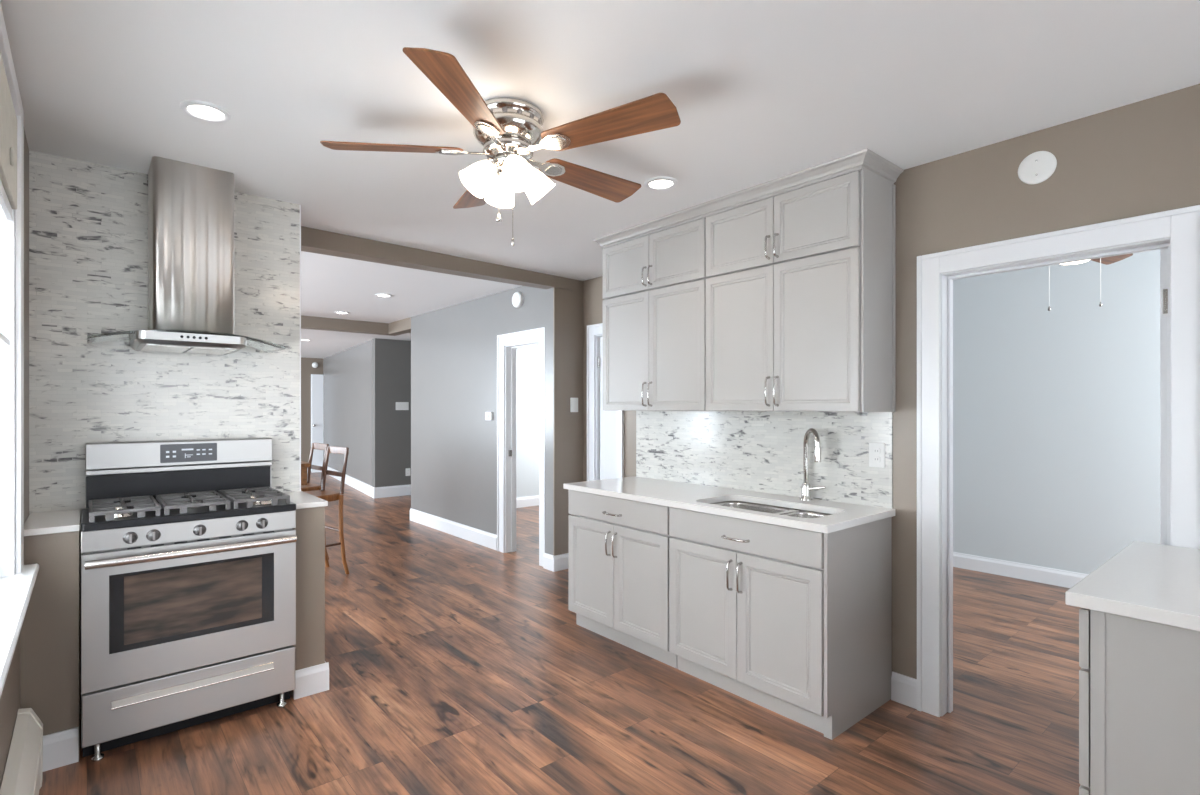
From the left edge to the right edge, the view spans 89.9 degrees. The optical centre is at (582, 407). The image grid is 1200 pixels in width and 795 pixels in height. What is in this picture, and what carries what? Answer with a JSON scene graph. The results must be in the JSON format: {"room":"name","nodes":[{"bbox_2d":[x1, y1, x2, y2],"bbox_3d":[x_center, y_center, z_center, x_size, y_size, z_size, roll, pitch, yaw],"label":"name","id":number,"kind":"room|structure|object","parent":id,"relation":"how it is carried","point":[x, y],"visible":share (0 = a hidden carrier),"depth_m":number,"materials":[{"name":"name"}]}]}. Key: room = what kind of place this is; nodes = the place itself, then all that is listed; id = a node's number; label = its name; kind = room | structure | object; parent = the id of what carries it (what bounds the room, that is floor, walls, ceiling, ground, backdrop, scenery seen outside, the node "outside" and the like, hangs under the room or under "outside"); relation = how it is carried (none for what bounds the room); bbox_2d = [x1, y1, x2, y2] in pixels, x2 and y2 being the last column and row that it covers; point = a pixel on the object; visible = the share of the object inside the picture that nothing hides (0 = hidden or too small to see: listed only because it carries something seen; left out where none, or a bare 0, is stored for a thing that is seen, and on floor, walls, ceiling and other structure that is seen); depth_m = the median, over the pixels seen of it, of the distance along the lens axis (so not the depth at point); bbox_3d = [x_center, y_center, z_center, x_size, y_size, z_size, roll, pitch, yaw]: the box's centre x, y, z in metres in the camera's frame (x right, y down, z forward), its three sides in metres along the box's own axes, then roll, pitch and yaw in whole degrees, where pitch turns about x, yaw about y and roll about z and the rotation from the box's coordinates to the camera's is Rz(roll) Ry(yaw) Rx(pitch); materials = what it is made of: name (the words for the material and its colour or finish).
{"room":"kitchen","nodes":[
{"label":"kitchen","id":0,"kind":"room"},
{"bbox_2d":[0,130,28,787],"bbox_3d":[-0.870,0.134,0.642,0.140,2.486,5.698,0,0,-39],"label":"wall","id":1,"kind":"structure","parent":0,"point":[10,696],"depth_m":2.40,"materials":[{"name":"beige paint"}]},
{"bbox_2d":[0,3,38,697],"bbox_3d":[-1.401,-0.235,1.339,0.186,1.675,2.130,0,0,-39],"label":"window","id":2,"kind":"structure","parent":1,"relation":"in","point":[17,579],"depth_m":2.06,"materials":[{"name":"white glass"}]},
{"bbox_2d":[0,179,11,345],"bbox_3d":[-1.390,-0.440,1.349,0.036,0.465,1.790,0,0,-39],"label":"window blind","id":3,"kind":"object","parent":2,"relation":"attached to","point":[5,207],"visible":1,"depth_m":1.94,"materials":[{"name":"plastic"}]},
{"bbox_2d":[0,52,16,208],"bbox_3d":[-1.382,-0.833,1.355,0.066,0.310,1.800,0,0,-39],"label":"window valance","id":4,"kind":"object","parent":2,"relation":"attached to","point":[8,119],"visible":1,"depth_m":1.83,"materials":[{"name":"beige fabric"}]},
{"bbox_2d":[0,708,42,794],"bbox_3d":[-0.774,1.230,0.693,0.068,0.296,3.855,0,0,-39],"label":"baseboard heater","id":5,"kind":"object","parent":1,"relation":"attached to","point":[23,772],"visible":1,"depth_m":1.94,"materials":[{"name":"metal"}]},
{"bbox_2d":[20,531,79,747],"bbox_3d":[-2.177,0.930,2.472,0.169,0.895,0.451,0,0,-39],"label":"wall","id":6,"kind":"structure","parent":0,"point":[50,630],"depth_m":2.30,"materials":[{"name":"beige paint"}]},
{"bbox_2d":[24,509,80,535],"bbox_3d":[-2.172,0.469,2.468,0.170,0.025,0.462,0,0,-39],"label":"counter ledge","id":7,"kind":"object","parent":6,"relation":"on","point":[42,523],"visible":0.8,"depth_m":2.39,"materials":[{"name":"white stone"}]},
{"bbox_2d":[43,727,78,771],"bbox_3d":[-2.030,1.312,2.291,0.167,0.130,0.016,0,0,-39],"label":"baseboard","id":8,"kind":"structure","parent":6,"relation":"attached to","point":[61,748],"depth_m":2.31,"materials":[{"name":"white wood"}]},
{"bbox_2d":[29,150,299,713],"bbox_3d":[-2.086,0.134,3.085,1.089,2.486,0.380,0,0,-39],"label":"wall","id":9,"kind":"structure","parent":0,"point":[88,222],"depth_m":2.79,"materials":[{"name":"stone"}]},
{"bbox_2d":[87,156,284,354],"bbox_3d":[-1.790,-0.685,2.763,0.750,0.845,0.492,0,0,-39],"label":"range hood","id":10,"kind":"object","parent":9,"relation":"attached to","point":[191,206],"visible":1,"depth_m":2.72,"materials":[{"name":"silver metal"}]},
{"bbox_2d":[180,335,207,339],"bbox_3d":[-1.665,-0.301,2.578,0.100,0.012,0.003,0,0,-39],"label":"button","id":11,"kind":"object","parent":10,"relation":"attached to","point":[182,337],"depth_m":2.58,"materials":[{"name":"black plastic"}]},
{"bbox_2d":[290,506,324,698],"bbox_3d":[-1.458,0.930,3.065,0.144,0.895,0.451,0,0,-39],"label":"wall","id":12,"kind":"structure","parent":0,"point":[310,522],"depth_m":2.90,"materials":[{"name":"beige paint"}]},
{"bbox_2d":[300,205,300,490],"bbox_3d":[-1.663,-0.313,3.433,0.006,1.591,0.382,0,0,-39],"label":"trim","id":13,"kind":"structure","parent":12,"relation":"attached to","point":[300,205],"depth_m":3.29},
{"bbox_2d":[284,491,327,508],"bbox_3d":[-1.450,0.469,3.063,0.158,0.025,0.462,0,0,-39],"label":"counter ledge","id":14,"kind":"object","parent":12,"relation":"on","point":[302,500],"visible":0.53,"depth_m":2.95,"materials":[{"name":"white stone"}]},
{"bbox_2d":[294,662,328,699],"bbox_3d":[-1.302,1.312,2.891,0.158,0.130,0.016,0,0,-39],"label":"baseboard","id":15,"kind":"structure","parent":12,"relation":"attached to","point":[311,680],"depth_m":2.89,"materials":[{"name":"white wood"}]},
{"bbox_2d":[301,357,322,467],"bbox_3d":[-7.974,0.162,11.000,6.320,2.430,0.120,0,0,-39],"label":"wall","id":16,"kind":"structure","parent":0,"point":[307,369],"depth_m":12.69,"materials":[{"name":"beige paint"}]},
{"bbox_2d":[312,362,317,367],"bbox_3d":[-5.680,-0.903,12.777,0.120,0.120,0.052,0,0,-39],"label":"smoke detector","id":17,"kind":"object","parent":16,"relation":"attached to","point":[314,365],"visible":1,"depth_m":12.76,"materials":[{"name":"white plastic"}]},
{"bbox_2d":[311,374,323,472],"bbox_3d":[-5.629,0.337,12.781,0.235,2.080,0.108,0,0,-39],"label":"door","id":18,"kind":"structure","parent":16,"relation":"in","point":[317,381],"depth_m":12.77,"materials":[{"name":"white metal"}]},
{"bbox_2d":[323,340,371,485],"bbox_3d":[-4.343,0.162,11.096,0.119,2.430,4.597,0,0,-33],"label":"wall","id":19,"kind":"structure","parent":0,"point":[347,373],"depth_m":10.53,"materials":[{"name":"grey paint"}]},
{"bbox_2d":[327,467,374,497],"bbox_3d":[-4.361,1.295,11.005,0.018,0.165,4.500,0,0,-33],"label":"baseboard","id":20,"kind":"structure","parent":19,"relation":"attached to","point":[367,489],"depth_m":10.00,"materials":[{"name":"white wood"}]},
{"bbox_2d":[301,329,410,357],"bbox_3d":[-5.458,-1.113,9.535,8.700,0.120,5.940,0,0,-39],"label":"ceiling","id":21,"kind":"structure","parent":0,"point":[323,343],"depth_m":9.44,"materials":[{"name":"paint"}]},
{"bbox_2d":[301,315,410,335],"bbox_3d":[-3.303,-1.037,6.919,8.100,0.143,0.840,0,0,-39],"label":"beam","id":22,"kind":"structure","parent":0,"point":[403,326],"depth_m":7.58,"materials":[{"name":"beige paint"}]},
{"bbox_2d":[372,338,410,486],"bbox_3d":[-2.206,0.162,9.986,2.547,2.430,0.120,0,0,-39],"label":"wall","id":23,"kind":"structure","parent":0,"point":[391,359],"depth_m":9.28,"materials":[{"name":"grey paint"}]},
{"bbox_2d":[375,484,410,497],"bbox_3d":[-2.171,1.295,9.927,2.527,0.165,0.016,0,0,-39],"label":"baseboard","id":24,"kind":"structure","parent":23,"relation":"attached to","point":[400,490],"depth_m":9.29,"materials":[{"name":"white wood"}]},
{"bbox_2d":[396,402,408,409],"bbox_3d":[-2.816,-0.025,9.399,0.195,0.110,0.009,0,0,-39],"label":"light switch","id":25,"kind":"object","parent":23,"relation":"attached to","point":[399,405],"visible":1,"depth_m":9.39,"materials":[{"name":"white plastic"}]},
{"bbox_2d":[406,468,410,475],"bbox_3d":[-2.744,1.014,9.459,0.080,0.120,0.008,0,0,-39],"label":"wall outlet","id":26,"kind":"object","parent":23,"relation":"attached to","point":[408,470],"visible":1,"depth_m":9.46,"materials":[{"name":"white plastic"}]},
{"bbox_2d":[301,226,577,290],"bbox_3d":[-1.053,-1.047,4.384,2.863,0.124,0.140,0,0,-43],"label":"wall header","id":27,"kind":"structure","parent":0,"point":[313,240],"depth_m":4.22,"materials":[{"name":"beige paint"}]},
{"bbox_2d":[411,286,552,554],"bbox_3d":[-0.070,0.134,7.128,2.883,2.486,2.948,0,0,-39],"label":"wall","id":28,"kind":"structure","parent":0,"point":[454,347],"depth_m":6.30,"materials":[{"name":"grey paint"}]},
{"bbox_2d":[410,508,496,549],"bbox_3d":[-1.466,1.305,6.579,0.016,0.145,2.020,0,0,-39],"label":"baseboard","id":29,"kind":"structure","parent":28,"relation":"attached to","point":[480,537],"depth_m":6.44,"materials":[{"name":"white wood"}]},
{"bbox_2d":[485,412,492,419],"bbox_3d":[-0.924,0.083,5.908,0.032,0.080,0.110,0,0,-39],"label":"thermostat","id":30,"kind":"object","parent":28,"relation":"attached to","point":[488,415],"visible":1,"depth_m":5.88,"materials":[{"name":"white plastic"}]},
{"bbox_2d":[512,292,522,307],"bbox_3d":[-0.602,-0.988,5.506,0.046,0.144,0.144,0,0,-39],"label":"smoke detector","id":31,"kind":"object","parent":28,"relation":"attached to","point":[517,299],"visible":1,"depth_m":5.47,"materials":[{"name":"white plastic"}]},
{"bbox_2d":[497,327,544,566],"bbox_3d":[-0.518,0.342,5.515,0.146,2.070,0.778,0,0,-39],"label":"door frame","id":32,"kind":"structure","parent":28,"relation":"in","point":[507,344],"depth_m":5.71,"materials":[{"name":"white wood"}]},
{"bbox_2d":[543,553,553,570],"bbox_3d":[-0.287,1.312,5.111,0.016,0.130,0.134,0,0,-39],"label":"baseboard","id":33,"kind":"structure","parent":28,"relation":"attached to","point":[547,558],"depth_m":5.11,"materials":[{"name":"white wood"}]},
{"bbox_2d":[516,345,538,497],"bbox_3d":[-0.946,0.134,8.303,2.740,2.486,0.120,0,0,-39],"label":"wall","id":34,"kind":"structure","parent":0,"point":[527,358],"depth_m":8.37,"materials":[{"name":"grey paint"}]},
{"bbox_2d":[516,495,538,507],"bbox_3d":[-0.910,1.307,8.245,2.720,0.140,0.016,0,0,-39],"label":"baseboard","id":35,"kind":"structure","parent":34,"relation":"attached to","point":[527,501],"depth_m":8.35,"materials":[{"name":"white wood"}]},
{"bbox_2d":[39,472,1080,794],"bbox_3d":[-2.292,1.427,5.691,8.700,0.100,15.900,0,0,-39],"label":"floor","id":36,"kind":"structure","parent":0,"point":[458,666],"depth_m":2.67,"materials":[{"name":"brown wood"}]},
{"bbox_2d":[81,437,296,761],"bbox_3d":[-1.759,0.767,2.706,0.764,1.220,0.586,0,0,-39],"label":"gas range","id":37,"kind":"object","parent":36,"relation":"on","point":[188,547],"visible":1,"depth_m":2.56,"materials":[{"name":"silver metal"}]},
{"bbox_2d":[83,528,291,553],"bbox_3d":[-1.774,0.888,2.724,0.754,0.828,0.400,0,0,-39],"label":"control panel","id":38,"kind":"object","parent":37,"relation":"in","point":[290,528],"depth_m":2.53,"materials":[{"name":"silver metal"}]},
{"bbox_2d":[81,492,295,531],"bbox_3d":[-1.754,0.446,2.700,0.764,0.054,0.452,0,0,-39],"label":"cooktop","id":39,"kind":"object","parent":37,"relation":"in","point":[128,513],"depth_m":2.58,"materials":[{"name":"metal"}]},
{"bbox_2d":[301,461,310,484],"bbox_3d":[-2.931,0.900,4.828,1.015,0.955,1.520,0,0,-39],"label":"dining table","id":40,"kind":"object","parent":36,"relation":"on","point":[304,465],"visible":0.06,"depth_m":4.54,"materials":[{"name":"brown wood"}]},
{"bbox_2d":[301,443,328,559],"bbox_3d":[-2.574,0.857,5.436,0.386,1.048,0.436,0,0,45],"label":"bar stool","id":41,"kind":"object","parent":36,"relation":"on","point":[319,446],"visible":0.35,"depth_m":5.51,"materials":[{"name":"brown wood"}]},
{"bbox_2d":[304,446,348,573],"bbox_3d":[-2.206,0.857,4.950,0.386,1.048,0.436,0,0,41],"label":"bar stool","id":42,"kind":"object","parent":36,"relation":"on","point":[327,495],"visible":0.56,"depth_m":4.96,"materials":[{"name":"brown wood"}]},
{"bbox_2d":[553,280,582,555],"bbox_3d":[0.871,0.134,5.986,2.884,2.486,0.012,0,0,-39],"label":"wall pier","id":43,"kind":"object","parent":36,"relation":"on","point":[567,303],"visible":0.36,"depth_m":5.14,"materials":[{"name":"beige paint"}]},
{"bbox_2d":[553,553,568,571],"bbox_3d":[-0.117,1.312,5.154,0.333,0.130,0.016,0,0,-39],"label":"baseboard","id":44,"kind":"object","parent":43,"relation":"attached to","point":[560,562],"visible":0.55,"depth_m":5.09,"materials":[{"name":"white wood"}]},
{"bbox_2d":[570,398,577,411],"bbox_3d":[-0.070,-0.023,5.195,0.085,0.125,0.010,0,0,-39],"label":"light switch","id":45,"kind":"object","parent":43,"relation":"attached to","point":[573,401],"visible":1,"depth_m":5.19,"materials":[{"name":"white plastic"}]},
{"bbox_2d":[569,490,676,667],"bbox_3d":[0.396,0.944,3.634,0.642,0.866,0.841,0,0,-39],"label":"base cabinet","id":46,"kind":"object","parent":36,"relation":"on","point":[619,548],"visible":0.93,"depth_m":3.41,"materials":[{"name":"paint"}]},
{"bbox_2d":[563,476,894,532],"bbox_3d":[0.676,0.493,3.304,0.631,0.032,1.748,0,0,-39],"label":"countertop","id":47,"kind":"structure","parent":46,"relation":"on","point":[688,496],"depth_m":3.10,"materials":[{"name":"white stone"}]},
{"bbox_2d":[711,501,831,517],"bbox_3d":[0.900,0.611,2.941,0.378,0.199,0.682,0,0,-39],"label":"sink","id":48,"kind":"object","parent":47,"relation":"in","point":[736,504],"visible":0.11,"depth_m":3.13,"materials":[{"name":"silver metal"}]},
{"bbox_2d":[800,428,825,499],"bbox_3d":[1.183,0.291,3.068,0.090,0.373,0.169,0,0,-14],"label":"faucet","id":49,"kind":"object","parent":47,"relation":"on","point":[806,488],"visible":1,"depth_m":3.10,"materials":[{"name":"silver metal"}]},
{"bbox_2d":[669,507,891,739],"bbox_3d":[0.940,0.944,2.973,0.642,0.866,0.861,0,0,-39],"label":"base cabinet","id":50,"kind":"object","parent":36,"relation":"on","point":[795,624],"visible":0.93,"depth_m":2.70,"materials":[{"name":"paint"}]},
{"bbox_2d":[1079,608,1199,794],"bbox_3d":[1.991,0.946,1.428,0.928,0.862,1.172,0,0,-39],"label":"base cabinet","id":51,"kind":"object","parent":36,"relation":"on","point":[1139,680],"visible":0.74,"depth_m":1.47,"materials":[{"name":"paint"}]},
{"bbox_2d":[1065,541,1199,631],"bbox_3d":[2.000,0.497,1.408,0.941,0.035,1.190,0,0,-39],"label":"countertop","id":52,"kind":"structure","parent":51,"relation":"on","point":[1151,582],"depth_m":1.60,"materials":[{"name":"white stone"}]},
{"bbox_2d":[0,0,1199,322],"bbox_3d":[-0.403,-1.169,3.399,8.700,0.120,9.960,0,0,-39],"label":"ceiling","id":53,"kind":"structure","parent":0,"point":[761,91],"depth_m":2.09,"materials":[{"name":"paint"}]},
{"bbox_2d":[180,100,230,122],"bbox_3d":[-1.407,-1.104,2.248,0.164,0.008,0.164,0,0,-39],"label":"recessed light","id":54,"kind":"object","parent":53,"relation":"in","point":[201,110],"visible":1,"depth_m":2.24,"materials":[{"name":"white plastic"}]},
{"bbox_2d":[188,105,223,118],"bbox_3d":[-1.407,-1.104,2.248,0.115,0.003,0.115,0,0,-39],"label":"diffuser","id":55,"kind":"object","parent":54,"relation":"attached to","point":[196,111],"depth_m":2.24,"materials":[{"name":"white plastic"}]},
{"bbox_2d":[334,311,348,313],"bbox_3d":[-2.806,-1.104,7.012,0.164,0.008,0.164,0,0,-39],"label":"recessed light","id":56,"kind":"object","parent":53,"relation":"in","point":[337,312],"visible":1,"depth_m":6.98,"materials":[{"name":"white"}]},
{"bbox_2d":[375,294,391,296],"bbox_3d":[-1.959,-1.104,5.926,0.164,0.008,0.164,0,0,-39],"label":"recessed light","id":57,"kind":"object","parent":53,"relation":"in","point":[378,295],"visible":1,"depth_m":5.92,"materials":[{"name":"white"}]},
{"bbox_2d":[320,47,680,245],"bbox_3d":[-0.250,-0.858,2.302,1.258,0.499,1.300,0,0,-39],"label":"ceiling fan","id":58,"kind":"object","parent":53,"relation":"hanging from","point":[509,130],"visible":1,"depth_m":2.17,"materials":[{"name":"brown wood"}]},
{"bbox_2d":[644,177,677,189],"bbox_3d":[0.387,-1.104,2.968,0.164,0.008,0.164,0,0,-39],"label":"recessed light","id":59,"kind":"object","parent":53,"relation":"in","point":[657,183],"visible":1,"depth_m":2.96,"materials":[{"name":"white plastic"}]},
{"bbox_2d":[649,180,672,187],"bbox_3d":[0.387,-1.104,2.968,0.115,0.003,0.115,0,0,-39],"label":"diffuser","id":60,"kind":"object","parent":59,"relation":"attached to","point":[652,183],"depth_m":2.97,"materials":[{"name":"white plastic"}]},
{"bbox_2d":[1048,253,1132,310],"bbox_3d":[2.942,-0.844,3.551,1.056,0.527,1.034,0,0,-39],"label":"ceiling fan","id":61,"kind":"object","parent":53,"relation":"hanging from","point":[1106,260],"visible":0.2,"depth_m":3.73,"materials":[{"name":"white plastic"}]},
{"bbox_2d":[583,276,635,481],"bbox_3d":[0.398,0.134,4.885,0.120,2.486,1.085,0,0,-39],"label":"wall","id":62,"kind":"structure","parent":0,"point":[593,299],"depth_m":5.15,"materials":[{"name":"beige paint"}]},
{"bbox_2d":[587,323,623,480],"bbox_3d":[0.232,0.335,5.066,0.146,2.085,0.445,0,0,-39],"label":"door","id":63,"kind":"structure","parent":62,"relation":"in","point":[605,429],"depth_m":5.13,"materials":[{"name":"white wood"}]},
{"bbox_2d":[891,671,916,708],"bbox_3d":[1.496,1.312,2.794,0.016,0.130,0.114,0,0,-39],"label":"baseboard","id":64,"kind":"structure","parent":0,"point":[903,688],"depth_m":2.79,"materials":[{"name":"white wood"}]},
{"bbox_2d":[892,84,1199,678],"bbox_3d":[2.101,0.134,2.492,0.534,2.486,4.775,0,0,-39],"label":"wall","id":65,"kind":"structure","parent":0,"point":[1139,158],"depth_m":2.51,"materials":[{"name":"beige paint"}]},
{"bbox_2d":[603,279,705,410],"bbox_3d":[0.509,-0.345,3.721,0.357,0.728,0.852,0,0,-39],"label":"upper cabinet","id":66,"kind":"object","parent":65,"relation":"attached to","point":[654,341],"visible":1,"depth_m":3.59,"materials":[{"name":"paint"}]},
{"bbox_2d":[603,218,707,299],"bbox_3d":[0.509,-0.880,3.721,0.357,0.334,0.852,0,0,-39],"label":"upper cabinet","id":67,"kind":"object","parent":65,"relation":"attached to","point":[676,255],"visible":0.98,"depth_m":3.59,"materials":[{"name":"paint"}]},
{"bbox_2d":[636,411,892,508],"bbox_3d":[0.918,0.248,3.501,0.008,0.457,1.712,0,0,-39],"label":"tile backsplash","id":68,"kind":"structure","parent":65,"relation":"attached to","point":[758,451],"depth_m":3.35,"materials":[{"name":"stone"}]},
{"bbox_2d":[869,443,884,467],"bbox_3d":[1.413,0.228,2.887,0.008,0.118,0.075,0,0,-39],"label":"wall outlet","id":69,"kind":"object","parent":68,"relation":"attached to","point":[876,450],"visible":1,"depth_m":2.88,"materials":[{"name":"white plastic"}]},
{"bbox_2d":[873,448,879,453],"bbox_3d":[1.411,0.208,2.885,0.002,0.028,0.034,0,0,-39],"label":"socket","id":70,"kind":"object","parent":69,"relation":"attached to","point":[875,450],"depth_m":2.88,"materials":[{"name":"white plastic"}]},
{"bbox_2d":[873,456,879,461],"bbox_3d":[1.411,0.248,2.885,0.002,0.028,0.034,0,0,-39],"label":"socket","id":71,"kind":"object","parent":69,"relation":"attached to","point":[875,458],"depth_m":2.88,"materials":[{"name":"white plastic"}]},
{"bbox_2d":[706,246,895,411],"bbox_3d":[1.059,-0.347,3.053,0.357,0.732,0.871,0,0,-39],"label":"upper cabinet","id":72,"kind":"object","parent":65,"relation":"attached to","point":[816,333],"visible":1,"depth_m":2.84,"materials":[{"name":"paint"}]},
{"bbox_2d":[706,170,895,277],"bbox_3d":[1.059,-0.880,3.053,0.357,0.334,0.871,0,0,-39],"label":"upper cabinet","id":73,"kind":"object","parent":65,"relation":"attached to","point":[855,209],"visible":0.98,"depth_m":2.85,"materials":[{"name":"paint"}]},
{"bbox_2d":[593,148,903,248],"bbox_3d":[0.782,-1.078,3.385,0.362,0.061,1.810,0,0,-39],"label":"crown molding","id":74,"kind":"structure","parent":73,"relation":"attached to","point":[867,160],"depth_m":2.97,"materials":[{"name":"paint"}]},
{"bbox_2d":[1018,151,1056,183],"bbox_3d":[1.819,-0.961,2.408,0.007,0.128,0.128,0,0,-39],"label":"disc","id":75,"kind":"object","parent":65,"relation":"attached to","point":[1037,167],"visible":1,"depth_m":2.40,"materials":[{"name":"white plastic"}]},
{"bbox_2d":[917,205,1199,716],"bbox_3d":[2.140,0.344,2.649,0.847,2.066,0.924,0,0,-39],"label":"door frame","id":76,"kind":"structure","parent":65,"relation":"in","point":[1176,232],"depth_m":2.47,"materials":[{"name":"white wood"}]},
{"bbox_2d":[953,249,1159,573],"bbox_3d":[4.188,0.134,4.133,0.120,2.486,4.655,0,0,-39],"label":"wall","id":77,"kind":"structure","parent":0,"point":[1056,411],"depth_m":4.66,"materials":[{"name":"grey paint"}]},
{"bbox_2d":[953,552,1088,587],"bbox_3d":[4.103,1.315,4.128,0.016,0.125,4.555,0,0,-39],"label":"baseboard","id":78,"kind":"structure","parent":77,"relation":"attached to","point":[1068,579],"depth_m":4.84,"materials":[{"name":"white wood"}]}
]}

